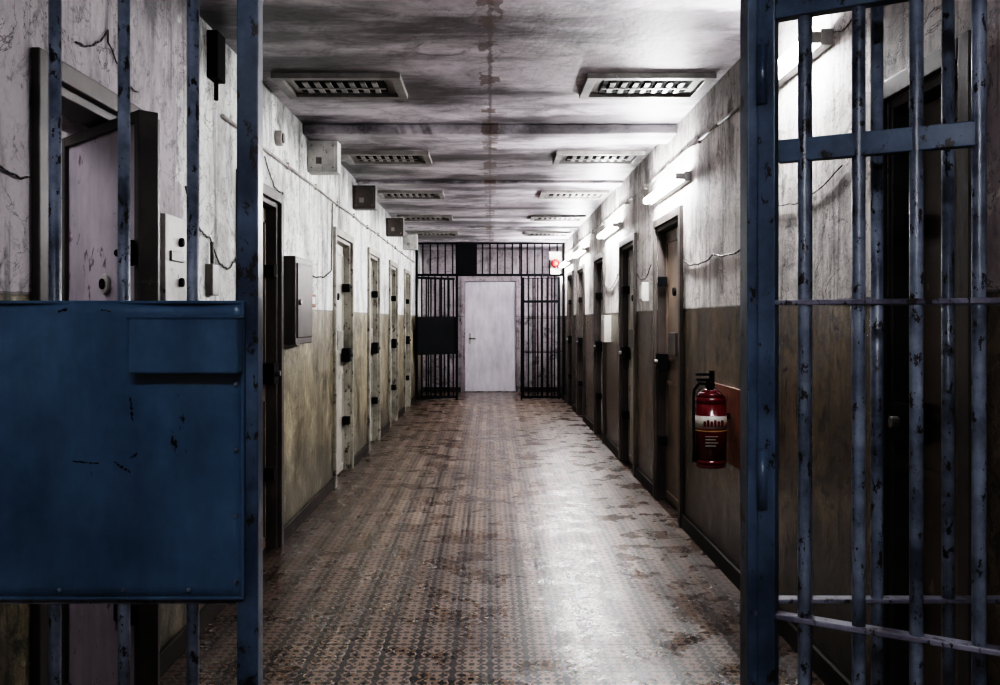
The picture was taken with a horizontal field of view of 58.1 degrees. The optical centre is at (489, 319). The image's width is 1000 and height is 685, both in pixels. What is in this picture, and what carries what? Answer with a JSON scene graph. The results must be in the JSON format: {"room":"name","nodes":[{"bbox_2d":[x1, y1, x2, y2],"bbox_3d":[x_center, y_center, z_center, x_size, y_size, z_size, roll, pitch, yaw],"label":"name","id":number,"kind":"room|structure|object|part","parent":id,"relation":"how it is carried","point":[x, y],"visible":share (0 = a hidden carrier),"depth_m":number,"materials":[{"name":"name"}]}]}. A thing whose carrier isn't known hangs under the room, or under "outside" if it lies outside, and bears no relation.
{"room":"prison interior","nodes":[
{"label":"prison interior","id":0,"kind":"room"},
{"bbox_2d":[0,0,421,684],"bbox_3d":[-1.410,0.015,7.150,0.300,2.670,19.500,0,0,0],"label":"wall","id":1,"kind":"structure","parent":0,"point":[158,28],"depth_m":4.03,"materials":[{"name":"paint"}]},
{"bbox_2d":[0,165,30,179],"bbox_3d":[-1.252,-0.393,2.350,0.006,0.038,0.201,0,0,0],"label":"cable","id":2,"kind":"object","parent":1,"relation":"attached to","point":[1,167],"visible":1,"depth_m":2.37,"materials":[{"name":"rubber"}]},
{"bbox_2d":[32,47,159,684],"bbox_3d":[-1.308,0.300,2.920,0.145,2.100,0.900,0,0,0],"label":"door","id":3,"kind":"structure","parent":1,"relation":"in","point":[75,107],"depth_m":2.50,"materials":[{"name":"paint"}]},
{"bbox_2d":[62,110,157,684],"bbox_3d":[-1.295,0.342,3.031,0.124,1.993,0.658,0,0,-41],"label":"leaf","id":4,"kind":"object","parent":3,"relation":"attached to","point":[89,156],"visible":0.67,"depth_m":3.01,"materials":[{"name":"purple paint"}]},
{"bbox_2d":[75,29,138,92],"bbox_3d":[-1.252,-0.878,2.960,0.006,0.148,0.481,0,0,0],"label":"cable","id":5,"kind":"object","parent":1,"relation":"attached to","point":[107,31],"visible":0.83,"depth_m":2.95,"materials":[{"name":"rubber"}]},
{"bbox_2d":[161,213,185,300],"bbox_3d":[-1.242,-0.240,3.560,0.035,0.340,0.240,0,0,0],"label":"intercom panel","id":6,"kind":"object","parent":1,"relation":"attached to","point":[173,228],"visible":0.9,"depth_m":3.52,"materials":[{"name":"white metal"}]},
{"bbox_2d":[185,186,236,269],"bbox_3d":[-1.252,-0.396,4.070,0.008,0.313,0.745,0,0,0],"label":"cable","id":7,"kind":"object","parent":1,"relation":"attached to","point":[209,237],"visible":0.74,"depth_m":4.11,"materials":[{"name":"rubber"}]},
{"bbox_2d":[205,242,218,295],"bbox_3d":[-1.242,-0.230,4.025,0.035,0.240,0.090,0,0,0],"label":"cable box","id":8,"kind":"object","parent":1,"relation":"attached to","point":[211,270],"visible":1,"depth_m":3.99,"materials":[{"name":"metal"}]},
{"bbox_2d":[207,30,224,100],"bbox_3d":[-1.235,-1.140,4.060,0.050,0.300,0.120,0,0,0],"label":"cable box","id":9,"kind":"object","parent":1,"relation":"attached to","point":[215,39],"visible":1,"depth_m":4.00,"materials":[{"name":"black metal"}]},
{"bbox_2d":[236,169,283,548],"bbox_3d":[-1.308,0.300,4.930,0.145,2.100,0.940,0,0,0],"label":"door","id":10,"kind":"structure","parent":1,"relation":"in","point":[270,206],"depth_m":5.31,"materials":[{"name":"paint"}]},
{"bbox_2d":[263,208,265,549],"bbox_3d":[-1.340,0.343,4.930,0.060,1.995,0.750,0,0,0],"label":"leaf","id":11,"kind":"object","parent":10,"relation":"attached to","point":[264,209],"visible":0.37,"depth_m":5.24,"materials":[{"name":"brown paint"}]},
{"bbox_2d":[263,265,280,480],"bbox_3d":[-1.262,0.265,4.919,0.095,1.670,0.732,0,0,0],"label":"bolt","id":12,"kind":"object","parent":10,"relation":"attached to","point":[271,372],"visible":0.4,"depth_m":5.21,"materials":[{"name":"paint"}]},
{"bbox_2d":[264,156,283,194],"bbox_3d":[-1.252,-0.531,5.221,0.008,0.763,0.446,0,0,0],"label":"cable","id":13,"kind":"object","parent":1,"relation":"attached to","point":[264,156],"visible":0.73,"depth_m":5.15,"materials":[{"name":"rubber"}]},
{"bbox_2d":[274,130,285,145],"bbox_3d":[-1.235,-1.070,5.300,0.050,0.089,0.090,0,0,0],"label":"bell","id":14,"kind":"object","parent":1,"relation":"attached to","point":[279,136],"visible":1,"depth_m":5.27,"materials":[{"name":"metal"}]},
{"bbox_2d":[160,387,423,677],"bbox_3d":[-1.251,1.305,7.150,0.018,0.090,19.500,0,0,0],"label":"baseboard","id":15,"kind":"structure","parent":1,"relation":"attached to","point":[177,645],"depth_m":4.15,"materials":[{"name":"paint"}]},
{"bbox_2d":[284,256,311,344],"bbox_3d":[-1.208,-0.120,5.710,0.105,0.540,0.500,0,0,0],"label":"upper cabinet","id":16,"kind":"object","parent":1,"relation":"attached to","point":[297,270],"visible":0.94,"depth_m":5.49,"materials":[{"name":"metal"}]},
{"bbox_2d":[312,294,315,306],"bbox_3d":[-1.242,-0.135,6.260,0.036,0.085,0.107,0,0,0],"label":"light switch","id":17,"kind":"object","parent":1,"relation":"attached to","point":[313,295],"visible":0.52,"depth_m":6.24,"materials":[{"name":"white plastic"}]},
{"bbox_2d":[220,114,414,262],"bbox_3d":[-1.248,-0.951,9.600,0.020,0.050,10.800,0,0,0],"label":"conduit pipe","id":18,"kind":"object","parent":1,"relation":"attached to","point":[287,164],"visible":0.96,"depth_m":6.36,"materials":[{"name":"white metal"}]},
{"bbox_2d":[312,203,332,277],"bbox_3d":[-1.252,-0.617,6.567,0.010,0.627,1.176,0,0,0],"label":"cable","id":19,"kind":"object","parent":1,"relation":"attached to","point":[332,203],"visible":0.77,"depth_m":7.11,"materials":[{"name":"plastic"}]},
{"bbox_2d":[307,141,340,174],"bbox_3d":[-1.154,-1.127,6.263,0.208,0.215,0.153,0,0,0],"label":"junction box","id":20,"kind":"object","parent":1,"relation":"attached to","point":[323,157],"visible":1,"depth_m":6.19,"materials":[{"name":"metal"}]},
{"bbox_2d":[333,227,353,487],"bbox_3d":[-1.308,0.300,7.700,0.145,2.100,0.960,0,0,0],"label":"door","id":21,"kind":"structure","parent":1,"relation":"in","point":[348,248],"depth_m":8.09,"materials":[{"name":"green paint"}]},
{"bbox_2d":[337,244,342,474],"bbox_3d":[-1.340,0.343,7.700,0.060,1.995,0.770,0,0,0],"label":"leaf","id":22,"kind":"object","parent":21,"relation":"attached to","point":[339,248],"visible":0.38,"depth_m":7.89,"materials":[{"name":"green paint"}]},
{"bbox_2d":[337,284,353,424],"bbox_3d":[-1.262,0.265,7.689,0.095,1.670,0.752,0,0,0],"label":"bolt","id":23,"kind":"object","parent":21,"relation":"attached to","point":[347,354],"visible":0.65,"depth_m":7.94,"materials":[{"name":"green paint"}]},
{"bbox_2d":[353,185,376,210],"bbox_3d":[-1.154,-1.127,8.313,0.208,0.215,0.153,0,0,0],"label":"junction box","id":24,"kind":"object","parent":1,"relation":"attached to","point":[364,196],"visible":1,"depth_m":8.24,"materials":[{"name":"paint"}]},
{"bbox_2d":[367,247,380,450],"bbox_3d":[-1.308,0.300,9.700,0.145,2.100,0.920,0,0,0],"label":"door","id":25,"kind":"structure","parent":1,"relation":"in","point":[376,263],"depth_m":10.07,"materials":[{"name":"green paint"}]},
{"bbox_2d":[370,261,371,440],"bbox_3d":[-1.340,0.343,9.700,0.060,1.995,0.730,0,0,0],"label":"leaf","id":26,"kind":"object","parent":25,"relation":"attached to","point":[370,261],"visible":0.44,"depth_m":9.94,"materials":[{"name":"green paint"}]},
{"bbox_2d":[370,291,380,403],"bbox_3d":[-1.262,0.265,9.689,0.095,1.670,0.712,0,0,0],"label":"bolt","id":27,"kind":"object","parent":25,"relation":"attached to","point":[375,347],"visible":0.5,"depth_m":9.93,"materials":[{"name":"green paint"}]},
{"bbox_2d":[389,260,397,427],"bbox_3d":[-1.308,0.300,11.650,0.145,2.100,0.920,0,0,0],"label":"door","id":28,"kind":"structure","parent":1,"relation":"in","point":[393,271],"depth_m":12.02,"materials":[{"name":"green paint"}]},
{"bbox_2d":[391,276,391,416],"bbox_3d":[-1.340,0.343,11.650,0.060,1.995,0.730,0,0,0],"label":"leaf","id":29,"kind":"object","parent":28,"relation":"attached to","point":[391,276],"visible":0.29,"depth_m":11.97,"materials":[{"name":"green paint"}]},
{"bbox_2d":[391,296,397,389],"bbox_3d":[-1.262,0.265,11.639,0.095,1.670,0.712,0,0,0],"label":"bolt","id":30,"kind":"object","parent":28,"relation":"attached to","point":[394,343],"visible":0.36,"depth_m":11.91,"materials":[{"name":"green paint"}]},
{"bbox_2d":[386,218,403,236],"bbox_3d":[-1.154,-1.127,10.963,0.208,0.215,0.153,0,0,0],"label":"junction box","id":31,"kind":"object","parent":1,"relation":"attached to","point":[394,227],"visible":1,"depth_m":10.89,"materials":[{"name":"paint"}]},
{"bbox_2d":[404,269,410,411],"bbox_3d":[-1.308,0.300,13.600,0.145,2.100,0.920,0,0,0],"label":"door","id":32,"kind":"structure","parent":1,"relation":"in","point":[407,274],"depth_m":13.97,"materials":[{"name":"green paint"}]},
{"bbox_2d":[406,299,410,379],"bbox_3d":[-1.262,0.265,13.589,0.095,1.670,0.712,0,0,0],"label":"bolt","id":33,"kind":"object","parent":32,"relation":"attached to","point":[408,339],"visible":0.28,"depth_m":13.87,"materials":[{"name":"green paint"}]},
{"bbox_2d":[403,235,417,249],"bbox_3d":[-1.154,-1.127,13.063,0.208,0.215,0.153,0,0,0],"label":"junction box","id":34,"kind":"object","parent":1,"relation":"attached to","point":[410,242],"visible":0.98,"depth_m":12.99,"materials":[{"name":"metal"}]},
{"bbox_2d":[185,0,739,249],"bbox_3d":[-1.120,-1.395,7.150,5.360,0.150,19.900,0,0,0],"label":"ceiling","id":35,"kind":"structure","parent":0,"point":[457,61],"depth_m":4.67,"materials":[{"name":"paint"}]},
{"bbox_2d":[271,73,407,98],"bbox_3d":[-0.825,-1.305,5.030,0.690,0.030,0.460,0,0,0],"label":"ceiling vent","id":36,"kind":"object","parent":35,"relation":"attached to","point":[295,85],"depth_m":4.99,"materials":[{"name":"white metal"}]},
{"bbox_2d":[341,151,431,164],"bbox_3d":[-0.825,-1.305,7.250,0.690,0.030,0.460,0,0,0],"label":"ceiling vent","id":37,"kind":"object","parent":35,"relation":"attached to","point":[351,157],"depth_m":7.22,"materials":[{"name":"white metal"}]},
{"bbox_2d":[377,190,444,198],"bbox_3d":[-0.825,-1.305,9.380,0.690,0.030,0.460,0,0,0],"label":"ceiling vent","id":38,"kind":"object","parent":35,"relation":"attached to","point":[382,194],"depth_m":9.32,"materials":[{"name":"white metal"}]},
{"bbox_2d":[397,215,452,220],"bbox_3d":[-0.825,-1.305,11.530,0.690,0.030,0.460,0,0,0],"label":"ceiling vent","id":39,"kind":"object","parent":35,"relation":"attached to","point":[406,217],"depth_m":11.33,"materials":[{"name":"white metal"}]},
{"bbox_2d":[411,231,458,235],"bbox_3d":[-0.825,-1.305,13.630,0.690,0.030,0.460,0,0,0],"label":"ceiling vent","id":40,"kind":"object","parent":35,"relation":"attached to","point":[420,233],"depth_m":13.42,"materials":[{"name":"white metal"}]},
{"bbox_2d":[524,231,570,235],"bbox_3d":[0.865,-1.305,13.630,0.690,0.030,0.460,0,0,0],"label":"ceiling vent","id":41,"kind":"object","parent":35,"relation":"attached to","point":[527,233],"depth_m":13.42,"materials":[{"name":"white metal"}]},
{"bbox_2d":[530,215,585,220],"bbox_3d":[0.865,-1.305,11.530,0.690,0.030,0.460,0,0,0],"label":"ceiling vent","id":42,"kind":"object","parent":35,"relation":"attached to","point":[533,217],"depth_m":11.33,"materials":[{"name":"white metal"}]},
{"bbox_2d":[539,190,608,198],"bbox_3d":[0.865,-1.305,9.380,0.690,0.030,0.460,0,0,0],"label":"ceiling vent","id":43,"kind":"object","parent":35,"relation":"attached to","point":[544,194],"depth_m":9.28,"materials":[{"name":"white metal"}]},
{"bbox_2d":[553,151,644,164],"bbox_3d":[0.865,-1.305,7.250,0.690,0.030,0.460,0,0,0],"label":"ceiling vent","id":44,"kind":"object","parent":35,"relation":"attached to","point":[561,157],"depth_m":7.22,"materials":[{"name":"white metal"}]},
{"bbox_2d":[579,73,716,98],"bbox_3d":[0.865,-1.305,5.030,0.690,0.030,0.460,0,0,0],"label":"ceiling vent","id":45,"kind":"object","parent":35,"relation":"attached to","point":[595,85],"depth_m":4.99,"materials":[{"name":"white metal"}]},
{"bbox_2d":[423,250,556,386],"bbox_3d":[0.000,0.015,17.000,3.120,2.670,0.200,0,0,0],"label":"wall","id":46,"kind":"structure","parent":0,"point":[441,253],"depth_m":16.90,"materials":[{"name":"paint"}]},
{"bbox_2d":[424,387,555,391],"bbox_3d":[0.000,1.305,16.891,2.520,0.090,0.018,0,0,0],"label":"baseboard","id":47,"kind":"structure","parent":46,"relation":"attached to","point":[437,388],"depth_m":16.88,"materials":[{"name":"paint"}]},
{"bbox_2d":[461,277,519,391],"bbox_3d":[0.010,0.275,16.885,1.100,2.150,0.030,0,0,0],"label":"door","id":48,"kind":"structure","parent":46,"relation":"in","point":[463,279],"depth_m":16.87,"materials":[{"name":"paint"}]},
{"bbox_2d":[465,282,515,390],"bbox_3d":[0.010,0.310,16.945,0.950,2.060,0.050,0,0,0],"label":"leaf","id":49,"kind":"object","parent":48,"relation":"attached to","point":[490,307],"visible":1,"depth_m":16.92,"materials":[{"name":"white paint"}]},
{"bbox_2d":[158,391,825,684],"bbox_3d":[-1.120,1.400,7.150,5.360,0.100,19.900,0,0,0],"label":"floor","id":50,"kind":"structure","parent":0,"point":[486,537],"depth_m":4.72,"materials":[{"name":"tile"}]},
{"bbox_2d":[415,242,564,399],"bbox_3d":[0.001,0.015,14.952,2.523,2.670,0.564,0,0,0],"label":"gate","id":51,"kind":"object","parent":50,"relation":"on","point":[434,335],"visible":0.96,"depth_m":15.15,"materials":[{"name":"black metal"}]},
{"bbox_3d":[-0.903,0.260,15.174,0.673,0.620,0.016,0,0,0],"label":"sheet panel","id":52,"kind":"part","parent":51,"relation":"part of","materials":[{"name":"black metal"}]},
{"bbox_2d":[549,252,560,273],"bbox_3d":[1.100,-0.960,15.110,0.200,0.380,0.150,0,0,0],"label":"light","id":53,"kind":"object","parent":51,"relation":"attached to","point":[555,257],"visible":1,"depth_m":15.15,"materials":[{"name":"white plastic"}]},
{"bbox_2d":[0,0,999,684],"bbox_3d":[-0.002,0.015,1.522,2.526,2.670,0.462,0,0,0],"label":"gate","id":54,"kind":"object","parent":50,"relation":"on","point":[131,432],"visible":1,"depth_m":1.67,"materials":[{"name":"blue metal"}]},
{"bbox_3d":[-0.723,0.241,1.674,0.535,0.550,0.016,0,0,0],"label":"sheet panel","id":55,"kind":"part","parent":54,"relation":"part of","materials":[{"name":"blue paint"}]},
{"bbox_3d":[0.000,0.015,1.704,2.520,2.670,0.052,0,0,0],"label":"frame","id":56,"kind":"part","parent":54,"relation":"part of","materials":[{"name":"blue paint"}]},
{"bbox_2d":[639,282,648,301],"bbox_3d":[1.232,-0.225,7.225,0.055,0.150,0.150,0,0,0],"label":"electrical box","id":57,"kind":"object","parent":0,"point":[644,286],"depth_m":7.15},
{"bbox_2d":[557,0,999,684],"bbox_3d":[1.410,0.015,7.150,0.300,2.670,19.500,0,0,0],"label":"wall","id":58,"kind":"structure","parent":0,"point":[710,202],"depth_m":3.69,"materials":[{"name":"paint"}]},
{"bbox_2d":[303,124,676,143],"bbox_3d":[0.000,-1.285,6.220,2.520,0.070,0.340,0,0,0],"label":"ceiling beam","id":59,"kind":"structure","parent":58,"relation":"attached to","point":[342,133],"depth_m":6.05,"materials":[{"name":"paint"}]},
{"bbox_2d":[357,180,622,186],"bbox_3d":[0.000,-1.305,8.610,2.520,0.030,0.220,0,0,0],"label":"ceiling beam","id":60,"kind":"structure","parent":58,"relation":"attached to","point":[378,183],"depth_m":8.51,"materials":[{"name":"paint"}]},
{"bbox_2d":[404,227,578,230],"bbox_3d":[0.000,-1.305,12.890,2.520,0.030,0.280,0,0,0],"label":"trim","id":61,"kind":"structure","parent":58,"relation":"attached to","point":[405,228],"depth_m":12.75,"materials":[{"name":"paint"}]},
{"bbox_2d":[418,239,566,241],"bbox_3d":[0.000,-1.305,14.840,2.520,0.030,0.280,0,0,0],"label":"trim","id":62,"kind":"structure","parent":58,"relation":"attached to","point":[419,240],"depth_m":14.70,"materials":[{"name":"paint"}]},
{"bbox_2d":[560,259,571,267],"bbox_3d":[1.209,-0.900,14.400,0.100,0.060,1.200,0,0,0],"label":"fluorescent light","id":63,"kind":"object","parent":58,"relation":"attached to","point":[566,263],"visible":1,"depth_m":14.10,"materials":[{"name":"white plastic"}]},
{"bbox_2d":[567,270,573,409],"bbox_3d":[1.308,0.300,14.000,0.145,2.100,0.920,0,0,0],"label":"door","id":64,"kind":"structure","parent":58,"relation":"in","point":[570,280],"depth_m":14.37,"materials":[{"name":"paint"}]},
{"bbox_2d":[566,300,571,378],"bbox_3d":[1.262,0.265,13.989,0.095,1.670,0.712,0,0,0],"label":"bolt","id":65,"kind":"object","parent":64,"relation":"attached to","point":[569,339],"visible":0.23,"depth_m":14.27,"materials":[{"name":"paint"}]},
{"bbox_2d":[576,263,584,421],"bbox_3d":[1.308,0.300,12.400,0.145,2.100,0.920,0,0,0],"label":"door","id":66,"kind":"structure","parent":58,"relation":"in","point":[580,275],"depth_m":12.77,"materials":[{"name":"paint"}]},
{"bbox_2d":[576,297,582,385],"bbox_3d":[1.262,0.265,12.389,0.095,1.670,0.712,0,0,0],"label":"bolt","id":67,"kind":"object","parent":66,"relation":"attached to","point":[580,299],"visible":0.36,"depth_m":12.66,"materials":[{"name":"paint"}]},
{"bbox_2d":[573,247,588,257],"bbox_3d":[1.209,-0.900,12.050,0.100,0.060,1.200,0,0,0],"label":"fluorescent light","id":68,"kind":"object","parent":58,"relation":"attached to","point":[582,251],"visible":1,"depth_m":11.78,"materials":[{"name":"white plastic"}]},
{"bbox_2d":[593,251,604,442],"bbox_3d":[1.308,0.300,10.300,0.145,2.100,0.920,0,0,0],"label":"door","id":69,"kind":"structure","parent":58,"relation":"in","point":[597,264],"depth_m":10.67,"materials":[{"name":"paint"}]},
{"bbox_2d":[593,293,601,398],"bbox_3d":[1.262,0.265,10.289,0.095,1.670,0.712,0,0,0],"label":"bolt","id":70,"kind":"object","parent":69,"relation":"attached to","point":[598,344],"visible":0.55,"depth_m":10.57,"materials":[{"name":"paint"}]},
{"bbox_2d":[601,265,601,432],"bbox_3d":[1.340,0.343,10.300,0.060,1.995,0.730,0,0,0],"label":"leaf","id":71,"kind":"object","parent":69,"relation":"attached to","point":[601,265],"visible":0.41,"depth_m":10.60,"materials":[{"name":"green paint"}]},
{"bbox_2d":[601,315,610,341],"bbox_3d":[1.222,0.090,9.500,0.075,0.280,0.300,0,0,0],"label":"wall box","id":72,"kind":"object","parent":58,"relation":"attached to","point":[605,319],"visible":1,"depth_m":9.35,"materials":[{"name":"white metal"}]},
{"bbox_2d":[597,222,622,238],"bbox_3d":[1.209,-0.900,9.120,0.100,0.060,1.200,0,0,0],"label":"fluorescent light","id":73,"kind":"object","parent":58,"relation":"attached to","point":[612,229],"visible":1,"depth_m":8.89,"materials":[{"name":"white plastic"}]},
{"bbox_2d":[618,233,636,476],"bbox_3d":[1.308,0.300,8.190,0.145,2.100,0.940,0,0,0],"label":"door","id":74,"kind":"structure","parent":58,"relation":"in","point":[623,253],"depth_m":8.57,"materials":[{"name":"paint"}]},
{"bbox_2d":[619,286,632,418],"bbox_3d":[1.262,0.265,8.179,0.095,1.670,0.732,0,0,0],"label":"bolt","id":75,"kind":"object","parent":74,"relation":"attached to","point":[625,350],"visible":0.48,"depth_m":8.43,"materials":[{"name":"paint"}]},
{"bbox_2d":[628,249,632,463],"bbox_3d":[1.340,0.343,8.190,0.060,1.995,0.750,0,0,0],"label":"leaf","id":76,"kind":"object","parent":74,"relation":"attached to","point":[630,259],"visible":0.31,"depth_m":8.46,"materials":[{"name":"brown paint"}]},
{"bbox_2d":[637,264,650,279],"bbox_3d":[1.252,-0.380,7.325,0.010,0.107,0.653,0,0,0],"label":"cable","id":77,"kind":"object","parent":58,"relation":"attached to","point":[650,264],"depth_m":7.19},
{"bbox_2d":[565,101,739,255],"bbox_3d":[1.248,-1.069,9.500,0.020,0.049,11.000,0,0,0],"label":"conduit pipe","id":78,"kind":"object","parent":58,"relation":"attached to","point":[737,108],"visible":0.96,"depth_m":6.20,"materials":[{"name":"white metal"}]},
{"bbox_2d":[643,171,691,204],"bbox_3d":[1.209,-0.900,6.220,0.100,0.060,1.200,0,0,0],"label":"fluorescent light","id":79,"kind":"object","parent":58,"relation":"attached to","point":[678,180],"visible":1,"depth_m":6.02,"materials":[{"name":"white plastic"}]},
{"bbox_2d":[653,205,682,526],"bbox_3d":[1.308,0.300,6.350,0.145,2.100,0.980,0,0,0],"label":"door","id":80,"kind":"structure","parent":58,"relation":"in","point":[659,235],"depth_m":6.75,"materials":[{"name":"paint"}]},
{"bbox_2d":[654,277,677,445],"bbox_3d":[1.262,0.265,6.339,0.095,1.670,0.772,0,0,0],"label":"bolt","id":81,"kind":"object","parent":80,"relation":"attached to","point":[661,361],"visible":0.56,"depth_m":6.61,"materials":[{"name":"paint"}]},
{"bbox_2d":[666,227,677,509],"bbox_3d":[1.340,0.343,6.350,0.060,1.995,0.790,0,0,0],"label":"leaf","id":82,"kind":"object","parent":80,"relation":"attached to","point":[671,236],"visible":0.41,"depth_m":6.51,"materials":[{"name":"brown paint"}]},
{"bbox_2d":[556,387,851,684],"bbox_3d":[1.251,1.305,7.150,0.018,0.090,19.500,0,0,0],"label":"baseboard","id":83,"kind":"structure","parent":58,"relation":"attached to","point":[822,666],"depth_m":4.65,"materials":[{"name":"paint"}]},
{"bbox_2d":[683,249,739,265],"bbox_3d":[1.252,-0.362,5.060,0.010,0.065,1.521,0,0,0],"label":"cable","id":84,"kind":"object","parent":58,"relation":"attached to","point":[736,252],"visible":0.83,"depth_m":5.05,"materials":[{"name":"rubber"}]},
{"bbox_2d":[715,383,739,469],"bbox_3d":[1.254,0.550,4.735,0.012,0.400,0.630,0,0,0],"label":"backboard","id":85,"kind":"object","parent":58,"relation":"attached to","point":[732,395],"visible":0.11,"depth_m":4.61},
{"bbox_2d":[692,371,729,468],"bbox_3d":[1.149,0.515,4.699,0.199,0.500,0.171,0,0,0],"label":"fire extinguisher","id":86,"kind":"object","parent":85,"relation":"attached to","point":[710,415],"visible":1,"depth_m":4.63,"materials":[{"name":"red metal"}]},
{"bbox_2d":[779,28,832,86],"bbox_3d":[1.209,-1.040,3.600,0.100,0.060,0.600,0,0,0],"label":"fluorescent light","id":87,"kind":"object","parent":58,"relation":"attached to","point":[822,40],"visible":0.42,"depth_m":3.45,"materials":[{"name":"white plastic"}]},
{"bbox_2d":[779,165,842,205],"bbox_3d":[1.252,-0.512,3.575,0.005,0.080,0.751,0,0,0],"label":"cable","id":88,"kind":"object","parent":58,"relation":"attached to","point":[841,165],"visible":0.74,"depth_m":3.39,"materials":[{"name":"rubber"}]},
{"bbox_2d":[833,18,851,32],"bbox_3d":[1.252,-1.069,3.140,0.006,0.086,0.282,0,0,0],"label":"cable","id":89,"kind":"object","parent":58,"relation":"attached to","point":[847,25],"visible":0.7,"depth_m":3.17,"materials":[{"name":"rubber"}]},
{"bbox_2d":[884,30,970,684],"bbox_3d":[1.308,0.300,2.615,0.145,2.100,0.590,0,0,0],"label":"door","id":90,"kind":"structure","parent":58,"relation":"in","point":[896,85],"depth_m":2.82,"materials":[{"name":"paint"}]},
{"bbox_2d":[888,214,929,627],"bbox_3d":[1.262,0.265,2.604,0.095,1.670,0.382,0,0,0],"label":"bolt","id":91,"kind":"object","parent":90,"relation":"attached to","point":[898,421],"visible":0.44,"depth_m":2.72,"materials":[{"name":"black metal"}]},
{"bbox_2d":[924,88,957,684],"bbox_3d":[1.340,0.343,2.615,0.060,1.995,0.400,0,0,0],"label":"leaf","id":92,"kind":"object","parent":90,"relation":"attached to","point":[932,110],"visible":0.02,"depth_m":2.67,"materials":[{"name":"brown paint"}]}
]}

